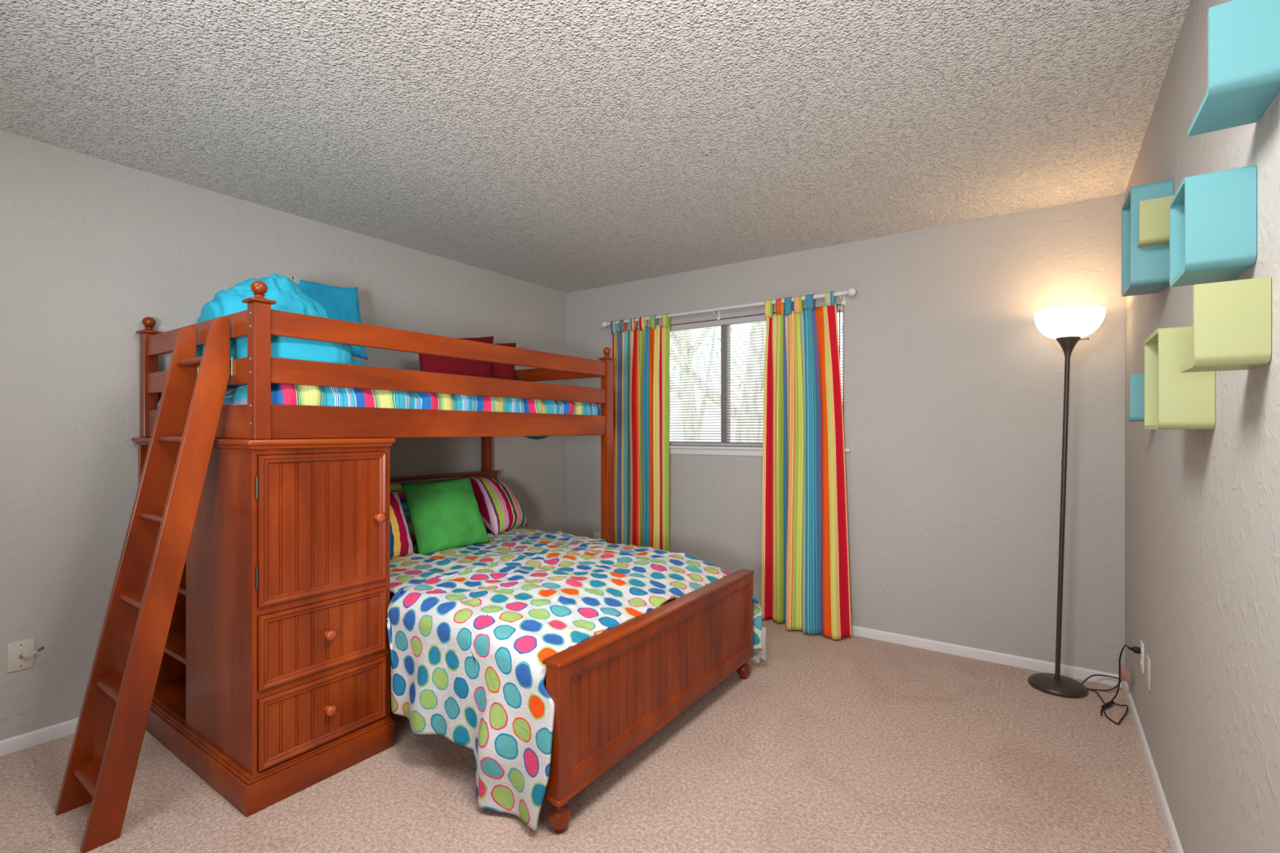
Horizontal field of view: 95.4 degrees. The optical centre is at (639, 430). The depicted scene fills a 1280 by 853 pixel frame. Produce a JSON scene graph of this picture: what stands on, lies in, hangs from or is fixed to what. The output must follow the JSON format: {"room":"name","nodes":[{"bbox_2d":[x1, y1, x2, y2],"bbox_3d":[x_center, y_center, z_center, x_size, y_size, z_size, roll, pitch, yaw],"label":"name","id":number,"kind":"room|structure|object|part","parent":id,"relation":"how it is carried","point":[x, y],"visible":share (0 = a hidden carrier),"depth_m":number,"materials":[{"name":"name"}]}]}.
{"room":"bedroom","nodes":[
{"label":"bedroom","id":0,"kind":"room"},
{"bbox_2d":[0,129,566,741],"bbox_3d":[-2.129,0.047,2.921,0.140,2.440,5.354,0,0,35],"label":"wall","id":1,"kind":"structure","parent":0,"point":[91,248],"depth_m":2.52,"materials":[{"name":"paint"}]},
{"bbox_2d":[6,638,44,673],"bbox_3d":[-2.440,0.894,2.322,0.110,0.115,0.046,0,0,-21],"label":"cable jack","id":2,"kind":"object","parent":1,"relation":"attached to","point":[20,655],"visible":1,"depth_m":2.31,"materials":[{"name":"beige plastic"}]},
{"bbox_2d":[0,717,79,756],"bbox_3d":[-2.067,1.239,2.878,0.011,0.057,5.074,0,0,35],"label":"baseboard","id":3,"kind":"structure","parent":1,"relation":"attached to","point":[23,741],"depth_m":2.35,"materials":[{"name":"white wood"}]},
{"bbox_2d":[0,618,1173,852],"bbox_3d":[-0.562,1.327,1.834,3.954,0.120,5.354,0,0,35],"label":"floor","id":4,"kind":"structure","parent":0,"point":[855,744],"depth_m":2.10,"materials":[{"name":"carpet"}]},
{"bbox_2d":[54,317,233,852],"bbox_3d":[-1.689,0.435,1.993,0.333,1.664,0.394,0,0,35],"label":"ladder","id":5,"kind":"object","parent":4,"relation":"on","point":[100,770],"visible":1,"depth_m":1.97,"materials":[{"name":"brown wood"}]},
{"bbox_2d":[131,437,395,817],"bbox_3d":[-1.615,0.649,2.456,1.200,1.237,0.533,0,0,35],"label":"storage cabinet","id":6,"kind":"object","parent":4,"relation":"on","point":[273,681],"visible":0.91,"depth_m":2.11,"materials":[{"name":"brown wood"}]},
{"bbox_3d":[-2.087,0.607,2.791,0.020,1.090,0.495,0,0,35],"label":"panel","id":7,"kind":"part","parent":6,"relation":"part of","materials":[{"name":"brown wood"}]},
{"bbox_2d":[153,676,186,723],"bbox_3d":[-1.860,1.152,2.625,0.541,0.007,0.469,0,0,35],"label":"shelf","id":8,"kind":"object","parent":6,"relation":"attached to","point":[170,693],"depth_m":2.50,"materials":[{"name":"brown wood"}]},
{"bbox_2d":[164,623,186,665],"bbox_3d":[-1.860,0.913,2.625,0.541,0.020,0.469,0,0,35],"label":"shelf","id":9,"kind":"object","parent":6,"relation":"attached to","point":[175,645],"depth_m":2.48,"materials":[{"name":"brown wood"}]},
{"bbox_2d":[177,565,186,595],"bbox_3d":[-1.860,0.640,2.625,0.541,0.020,0.469,0,0,35],"label":"shelf","id":10,"kind":"object","parent":6,"relation":"attached to","point":[182,589],"depth_m":2.39,"materials":[{"name":"brown wood"}]},
{"bbox_3d":[-1.400,0.607,2.315,0.569,1.090,0.495,0,0,35],"label":"panel","id":11,"kind":"part","parent":6,"relation":"part of","materials":[{"name":"brown wood"}]},
{"bbox_3d":[-1.158,0.607,2.148,0.022,1.090,0.497,0,0,35],"label":"frame","id":12,"kind":"part","parent":6,"relation":"part of","materials":[{"name":"brown wood"}]},
{"bbox_3d":[-1.149,1.023,2.140,0.026,0.239,0.460,0,0,35],"label":"drawer","id":13,"kind":"part","parent":6,"relation":"part of","materials":[{"name":"brown wood"}]},
{"bbox_3d":[-1.149,0.750,2.140,0.026,0.251,0.460,0,0,35],"label":"drawer","id":14,"kind":"part","parent":6,"relation":"part of","materials":[{"name":"brown wood"}]},
{"bbox_3d":[-1.149,0.339,2.140,0.026,0.512,0.460,0,0,35],"label":"door","id":15,"kind":"part","parent":6,"relation":"part of","materials":[{"name":"brown wood"}]},
{"bbox_3d":[-1.135,1.024,2.131,0.040,0.037,0.037,0,0,35],"label":"knob","id":16,"kind":"part","parent":6,"relation":"part of","materials":[{"name":"brown wood"}]},
{"bbox_3d":[-1.135,0.749,2.131,0.040,0.037,0.037,0,0,35],"label":"knob","id":17,"kind":"part","parent":6,"relation":"part of","materials":[{"name":"brown wood"}]},
{"bbox_3d":[-1.487,0.607,2.664,1.110,1.090,0.020,0,0,35],"label":"panel","id":18,"kind":"part","parent":6,"relation":"part of","materials":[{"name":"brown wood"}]},
{"bbox_3d":[-1.025,0.342,2.289,0.040,0.037,0.037,0,0,35],"label":"knob","id":19,"kind":"part","parent":6,"relation":"part of","materials":[{"name":"brown wood"}]},
{"bbox_2d":[135,280,615,543],"bbox_3d":[-1.199,0.379,3.081,1.176,1.776,1.998,0,0,35],"label":"bed","id":20,"kind":"object","parent":4,"relation":"on","point":[258,419],"visible":0.81,"depth_m":2.44,"materials":[{"name":"brown wood"}]},
{"bbox_3d":[-2.197,-0.202,2.605,0.056,0.462,0.053,0,0,35],"label":"post","id":21,"kind":"part","parent":20,"relation":"part of","materials":[{"name":"brown wood"}]},
{"bbox_3d":[-1.748,-0.031,2.290,1.042,0.120,0.025,0,0,35],"label":"rail","id":22,"kind":"part","parent":20,"relation":"part of","materials":[{"name":"brown wood"}]},
{"bbox_3d":[-1.748,-0.208,2.290,1.042,0.089,0.025,0,0,35],"label":"rail","id":23,"kind":"part","parent":20,"relation":"part of","materials":[{"name":"brown wood"}]},
{"bbox_3d":[-1.748,-0.373,2.290,1.042,0.087,0.025,0,0,35],"label":"rail","id":24,"kind":"part","parent":20,"relation":"part of","materials":[{"name":"brown wood"}]},
{"bbox_3d":[-1.295,-0.202,1.980,0.055,0.462,0.053,0,0,35],"label":"post","id":25,"kind":"part","parent":20,"relation":"part of","materials":[{"name":"brown wood"}]},
{"bbox_2d":[156,383,599,415],"bbox_3d":[-1.192,-0.107,3.063,1.059,0.186,1.870,0,0,35],"label":"mattress","id":26,"kind":"object","parent":20,"relation":"on","point":[281,393],"visible":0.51,"depth_m":2.42,"materials":[{"name":"multicoloured fabric"}]},
{"bbox_2d":[196,273,353,359],"bbox_3d":[-1.585,-0.414,2.457,0.875,0.452,0.434,0,0,35],"label":"pillow","id":27,"kind":"object","parent":26,"relation":"on","point":[289,296],"visible":0.35,"depth_m":2.28,"materials":[{"name":"teal fabric"}]},
{"bbox_2d":[230,335,352,364],"bbox_3d":[-1.318,-0.291,2.240,0.304,0.207,0.378,0,0,35],"label":"pillow","id":28,"kind":"object","parent":26,"relation":"on","point":[282,347],"visible":0.21,"depth_m":2.12,"materials":[{"name":"teal fabric"}]},
{"bbox_2d":[352,359,368,366],"bbox_3d":[-1.605,-0.285,3.020,0.360,0.203,0.415,0,0,35],"label":"pillow","id":29,"kind":"object","parent":26,"relation":"on","point":[354,362],"visible":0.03,"depth_m":3.00,"materials":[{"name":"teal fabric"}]},
{"bbox_2d":[292,276,368,359],"bbox_3d":[-1.609,-0.580,3.014,0.192,0.415,0.370,0,0,35],"label":"cushion","id":30,"kind":"object","parent":29,"relation":"on","point":[342,304],"visible":0.41,"depth_m":3.01,"materials":[{"name":"teal fabric"}]},
{"bbox_2d":[418,336,493,377],"bbox_3d":[-1.085,-0.409,3.524,0.206,0.428,0.655,0,0,35],"label":"cushion","id":31,"kind":"object","parent":26,"relation":"on","point":[428,363],"visible":0.38,"depth_m":3.42,"materials":[{"name":"red fabric"}]},
{"bbox_2d":[491,342,515,380],"bbox_3d":[-1.010,-0.396,3.815,0.430,0.403,0.172,0,0,-27],"label":"cushion","id":32,"kind":"object","parent":26,"relation":"on","point":[499,371],"visible":0.12,"depth_m":3.82,"materials":[{"name":"red fabric"}]},
{"bbox_3d":[-0.745,-0.031,2.766,0.025,0.120,1.866,0,0,35],"label":"rail","id":33,"kind":"part","parent":20,"relation":"part of","materials":[{"name":"brown wood"}]},
{"bbox_3d":[-0.745,-0.208,2.766,0.025,0.089,1.866,0,0,35],"label":"rail","id":34,"kind":"part","parent":20,"relation":"part of","materials":[{"name":"brown wood"}]},
{"bbox_3d":[-0.745,-0.373,2.766,0.025,0.087,1.866,0,0,35],"label":"rail","id":35,"kind":"part","parent":20,"relation":"part of","materials":[{"name":"brown wood"}]},
{"bbox_3d":[-1.103,0.417,4.183,0.056,1.700,0.055,0,0,35],"label":"post","id":36,"kind":"part","parent":20,"relation":"part of","materials":[{"name":"brown wood"}]},
{"bbox_2d":[524,435,549,439],"bbox_3d":[-0.636,0.030,3.593,0.100,0.050,0.340,0,0,35],"label":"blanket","id":37,"kind":"object","parent":20,"relation":"hanging from","point":[528,437],"visible":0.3,"depth_m":3.56,"materials":[{"name":"teal fabric"}]},
{"bbox_3d":[-0.651,-0.373,3.872,1.042,0.087,0.025,0,0,35],"label":"rail","id":38,"kind":"part","parent":20,"relation":"part of","materials":[{"name":"brown wood"}]},
{"bbox_3d":[-0.201,0.417,3.557,0.055,1.700,0.055,0,0,35],"label":"post","id":39,"kind":"part","parent":20,"relation":"part of","materials":[{"name":"brown wood"}]},
{"bbox_2d":[390,470,754,833],"bbox_3d":[-0.650,0.777,2.996,2.041,0.981,1.529,0,0,35],"label":"frame","id":40,"kind":"object","parent":4,"relation":"on","point":[611,691],"visible":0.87,"depth_m":2.17,"materials":[{"name":"brown wood"}]},
{"bbox_3d":[-1.064,1.022,2.420,1.938,0.110,0.020,0,0,35],"label":"rail","id":41,"kind":"part","parent":40,"relation":"part of","materials":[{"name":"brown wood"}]},
{"bbox_3d":[-1.463,0.786,3.575,0.034,0.963,1.492,0,0,35],"label":"headboard","id":42,"kind":"part","parent":40,"relation":"part of","materials":[{"name":"brown wood"}]},
{"bbox_3d":[-1.462,0.296,3.574,0.048,0.020,1.504,0,0,35],"label":"cap rail","id":43,"kind":"part","parent":40,"relation":"part of","materials":[{"name":"brown wood"}]},
{"bbox_2d":[390,592,675,688],"bbox_3d":[-0.684,0.917,2.985,1.905,0.300,1.330,0,0,35],"label":"mattress","id":44,"kind":"object","parent":40,"relation":"on","point":[392,595],"visible":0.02,"depth_m":2.62,"materials":[{"name":"fabric"}]},
{"bbox_2d":[386,528,766,831],"bbox_3d":[-0.588,0.936,2.938,1.935,0.625,1.626,0,0,35],"label":"comforter","id":45,"kind":"object","parent":44,"relation":"on","point":[472,629],"visible":0.79,"depth_m":2.17,"materials":[{"name":"fabric"}]},
{"bbox_2d":[390,490,414,559],"bbox_3d":[-1.308,0.480,2.861,0.186,0.325,0.413,0,0,20],"label":"cushion","id":46,"kind":"object","parent":45,"relation":"on","point":[401,543],"visible":0.27,"depth_m":2.93,"materials":[{"name":"multicoloured fabric"}]},
{"bbox_2d":[390,479,452,542],"bbox_3d":[-1.345,0.462,3.367,0.214,0.360,1.000,0,0,35],"label":"pillow sham","id":47,"kind":"object","parent":45,"relation":"on","point":[393,486],"visible":0.05,"depth_m":3.31,"materials":[{"name":"multicoloured fabric"}]},
{"bbox_2d":[401,476,490,554],"bbox_3d":[-1.056,0.460,3.192,0.194,0.385,0.473,0,0,35],"label":"cushion","id":48,"kind":"object","parent":45,"relation":"on","point":[445,515],"visible":1,"depth_m":3.11,"materials":[{"name":"green fabric"}]},
{"bbox_2d":[462,475,527,535],"bbox_3d":[-0.940,0.469,3.826,0.295,0.374,0.444,0,0,19],"label":"cushion","id":49,"kind":"object","parent":45,"relation":"on","point":[500,510],"visible":0.88,"depth_m":3.69,"materials":[{"name":"multicoloured fabric"}]},
{"bbox_3d":[0.141,0.727,2.412,0.075,0.016,1.470,0,0,35],"label":"cap rail","id":50,"kind":"part","parent":40,"relation":"part of","materials":[{"name":"brown wood"}]},
{"bbox_3d":[0.142,1.154,2.410,0.067,0.018,1.466,0,0,35],"label":"moulding","id":51,"kind":"part","parent":40,"relation":"part of","materials":[{"name":"brown wood"}]},
{"bbox_3d":[0.144,0.939,2.410,0.058,0.417,1.456,0,0,35],"label":"footboard","id":52,"kind":"part","parent":40,"relation":"part of","materials":[{"name":"brown wood"}]},
{"bbox_2d":[1027,305,1141,724],"bbox_3d":[2.034,0.340,2.705,0.392,1.852,0.619,0,0,35],"label":"floor lamp","id":53,"kind":"object","parent":4,"relation":"on","point":[1068,325],"visible":1,"depth_m":2.82,"materials":[{"name":"metal"}]},
{"bbox_3d":[2.096,-0.519,2.842,0.284,0.135,0.284,0,0,35],"label":"lamp shade","id":54,"kind":"part","parent":53,"relation":"part of","materials":[{"name":"white glass"}]},
{"bbox_3d":[2.123,1.076,2.654,0.166,0.377,0.603,0,0,35],"label":"power cord","id":55,"kind":"part","parent":53,"relation":"part of","materials":[{"name":"rubber"}]},
{"bbox_2d":[0,0,1191,293],"bbox_3d":[-0.562,-1.233,1.834,3.954,0.120,5.354,0,0,35],"label":"ceiling","id":56,"kind":"structure","parent":0,"point":[566,146],"depth_m":2.11,"materials":[{"name":"white paint"}]},
{"bbox_2d":[566,192,1124,674],"bbox_3d":[0.923,0.047,3.977,3.674,2.440,0.140,0,0,35],"label":"wall","id":57,"kind":"structure","parent":0,"point":[953,389],"depth_m":3.28,"materials":[{"name":"paint"}]},
{"bbox_2d":[594,532,600,538],"bbox_3d":[-0.350,0.892,4.769,0.070,0.115,0.008,0,0,35],"label":"outlet","id":58,"kind":"object","parent":57,"relation":"attached to","point":[597,535],"visible":0.4,"depth_m":4.77,"materials":[{"name":"white plastic"}]},
{"bbox_2d":[669,448,762,456],"bbox_3d":[0.559,0.153,4.138,1.743,0.042,0.013,0,0,35],"label":"trim","id":59,"kind":"structure","parent":57,"relation":"attached to","point":[672,451],"depth_m":4.13,"materials":[{"name":"white wood"}]},
{"bbox_2d":[601,287,856,331],"bbox_3d":[0.518,-0.829,4.108,1.962,0.083,0.106,0,0,35],"label":"curtain rod","id":60,"kind":"object","parent":57,"relation":"attached to","point":[851,291],"visible":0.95,"depth_m":3.98,"materials":[{"name":"white metal"}]},
{"bbox_2d":[610,313,670,551],"bbox_3d":[-0.002,0.173,4.440,0.536,2.070,0.054,0,0,35],"label":"curtain","id":61,"kind":"object","parent":60,"relation":"hanging from","point":[641,365],"visible":0.89,"depth_m":4.44,"materials":[{"name":"multicoloured fabric"}]},
{"bbox_2d":[760,291,852,639],"bbox_3d":[1.028,0.196,3.677,0.592,2.117,0.162,0,0,35],"label":"curtain","id":62,"kind":"object","parent":60,"relation":"hanging from","point":[806,575],"visible":1,"depth_m":3.68,"materials":[{"name":"multicoloured fabric"}]},
{"bbox_2d":[669,311,844,446],"bbox_3d":[0.617,-0.342,4.221,1.743,0.908,0.058,0,0,35],"label":"window","id":63,"kind":"structure","parent":57,"relation":"in","point":[725,331],"depth_m":4.20,"materials":[{"name":"metal"}]},
{"bbox_2d":[669,305,844,446],"bbox_3d":[0.577,-0.341,4.164,1.727,0.901,0.043,0,0,35],"label":"window blind","id":64,"kind":"object","parent":63,"relation":"attached to","point":[839,308],"visible":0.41,"depth_m":4.17,"materials":[{"name":"white plastic"}]},
{"bbox_3d":[0.292,-0.337,4.370,0.002,0.878,0.030,0,0,35],"label":"ladder cord","id":65,"kind":"part","parent":64,"relation":"part of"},
{"bbox_3d":[0.581,0.102,4.170,1.723,0.015,0.024,0,0,35],"label":"rail","id":66,"kind":"part","parent":64,"relation":"part of","materials":[{"name":"white plastic"}]},
{"bbox_2d":[669,445,850,452],"bbox_3d":[0.577,0.122,4.159,1.818,0.020,0.105,0,0,35],"label":"trim","id":67,"kind":"structure","parent":57,"relation":"attached to","point":[846,450],"depth_m":4.10,"materials":[{"name":"white wood"}]},
{"bbox_2d":[770,618,1122,687],"bbox_3d":[0.880,1.239,3.914,3.674,0.057,0.011,0,0,35],"label":"baseboard","id":68,"kind":"structure","parent":57,"relation":"attached to","point":[1073,672],"depth_m":3.19,"materials":[{"name":"white wood"}]},
{"bbox_2d":[1124,0,1279,852],"bbox_3d":[1.005,0.047,0.748,0.140,2.440,5.354,0,0,35],"label":"wall","id":69,"kind":"structure","parent":0,"point":[1202,506],"depth_m":1.42,"materials":[{"name":"paint"}]},
{"bbox_2d":[1126,373,1144,422],"bbox_3d":[1.807,-0.117,2.095,0.076,0.168,0.094,0,0,35],"label":"cube shelf","id":70,"kind":"object","parent":69,"relation":"attached to","point":[1136,380],"visible":0.66,"depth_m":2.07,"materials":[{"name":"teal paint"}]},
{"bbox_2d":[1140,640,1144,673],"bbox_3d":[2.025,0.911,2.348,0.008,0.115,0.070,0,0,35],"label":"outlet","id":71,"kind":"object","parent":69,"relation":"attached to","point":[1142,646],"visible":0.99,"depth_m":2.32,"materials":[{"name":"white plastic"}]},
{"bbox_2d":[1121,178,1173,296],"bbox_3d":[1.686,-0.629,1.942,0.100,0.329,0.284,0,0,35],"label":"cube shelf","id":72,"kind":"object","parent":69,"relation":"attached to","point":[1145,270],"visible":0.77,"depth_m":1.85,"materials":[{"name":"teal paint"}]},
{"bbox_2d":[1146,654,1151,690],"bbox_3d":[1.929,0.917,2.209,0.007,0.115,0.070,0,0,35],"label":"cover plate","id":73,"kind":"object","parent":69,"relation":"attached to","point":[1148,660],"visible":1,"depth_m":2.19,"materials":[{"name":"beige plastic"}]},
{"bbox_2d":[1122,680,1183,852],"bbox_3d":[0.943,1.239,0.790,0.011,0.057,5.074,0,0,35],"label":"baseboard","id":74,"kind":"structure","parent":69,"relation":"attached to","point":[1174,840],"depth_m":2.05,"materials":[{"name":"white wood"}]},
{"bbox_2d":[1137,195,1173,248],"bbox_3d":[1.607,-0.647,1.814,0.084,0.132,0.074,0,1,35],"label":"cube shelf","id":75,"kind":"object","parent":69,"relation":"attached to","point":[1153,214],"visible":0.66,"depth_m":1.79,"materials":[{"name":"paint"}]},
{"bbox_2d":[1144,325,1215,429],"bbox_3d":[1.372,-0.127,1.488,0.099,0.248,0.250,0,0,35],"label":"cube shelf","id":76,"kind":"object","parent":69,"relation":"attached to","point":[1175,399],"visible":0.87,"depth_m":1.40,"materials":[{"name":"paint"}]},
{"bbox_2d":[1169,164,1257,287],"bbox_3d":[1.169,-0.411,1.195,0.098,0.190,0.180,0,0,35],"label":"cube shelf","id":77,"kind":"object","parent":69,"relation":"attached to","point":[1213,215],"visible":1,"depth_m":1.13,"materials":[{"name":"teal paint"}]},
{"bbox_2d":[1180,276,1271,372],"bbox_3d":[1.108,-0.195,1.107,0.099,0.152,0.137,0,0,35],"label":"cube shelf","id":78,"kind":"object","parent":69,"relation":"attached to","point":[1232,319],"visible":1,"depth_m":1.05,"materials":[{"name":"paint"}]},
{"bbox_2d":[1187,0,1279,136],"bbox_3d":[1.067,-0.652,1.044,0.096,0.146,0.182,0,0,35],"label":"cube shelf","id":79,"kind":"object","parent":69,"relation":"attached to","point":[1244,35],"visible":1,"depth_m":0.98,"materials":[{"name":"teal paint"}]},
{"label":"outside","id":80,"kind":"structure","parent":0,"visible":0},
{"bbox_3d":[11.627,1.767,30.807,44.000,0.200,56.116,0,0,35],"label":"ground","id":81,"kind":"structure","parent":80,"visible":0},
{"bbox_2d":[669,326,745,441],"bbox_3d":[1.258,-3.268,15.591,4.407,9.980,7.414,0,0,-33],"label":"tree","id":82,"kind":"object","parent":81,"relation":"on","point":[706,331],"visible":0.09,"depth_m":15.41,"materials":[{"name":"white plant"}]},
{"bbox_2d":[669,313,842,442],"bbox_3d":[1.718,-2.581,8.677,6.211,8.652,4.540,0,0,35],"label":"tree","id":83,"kind":"object","parent":81,"relation":"on","point":[763,327],"visible":0.06,"depth_m":8.43,"materials":[{"name":"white plant"}]}
]}

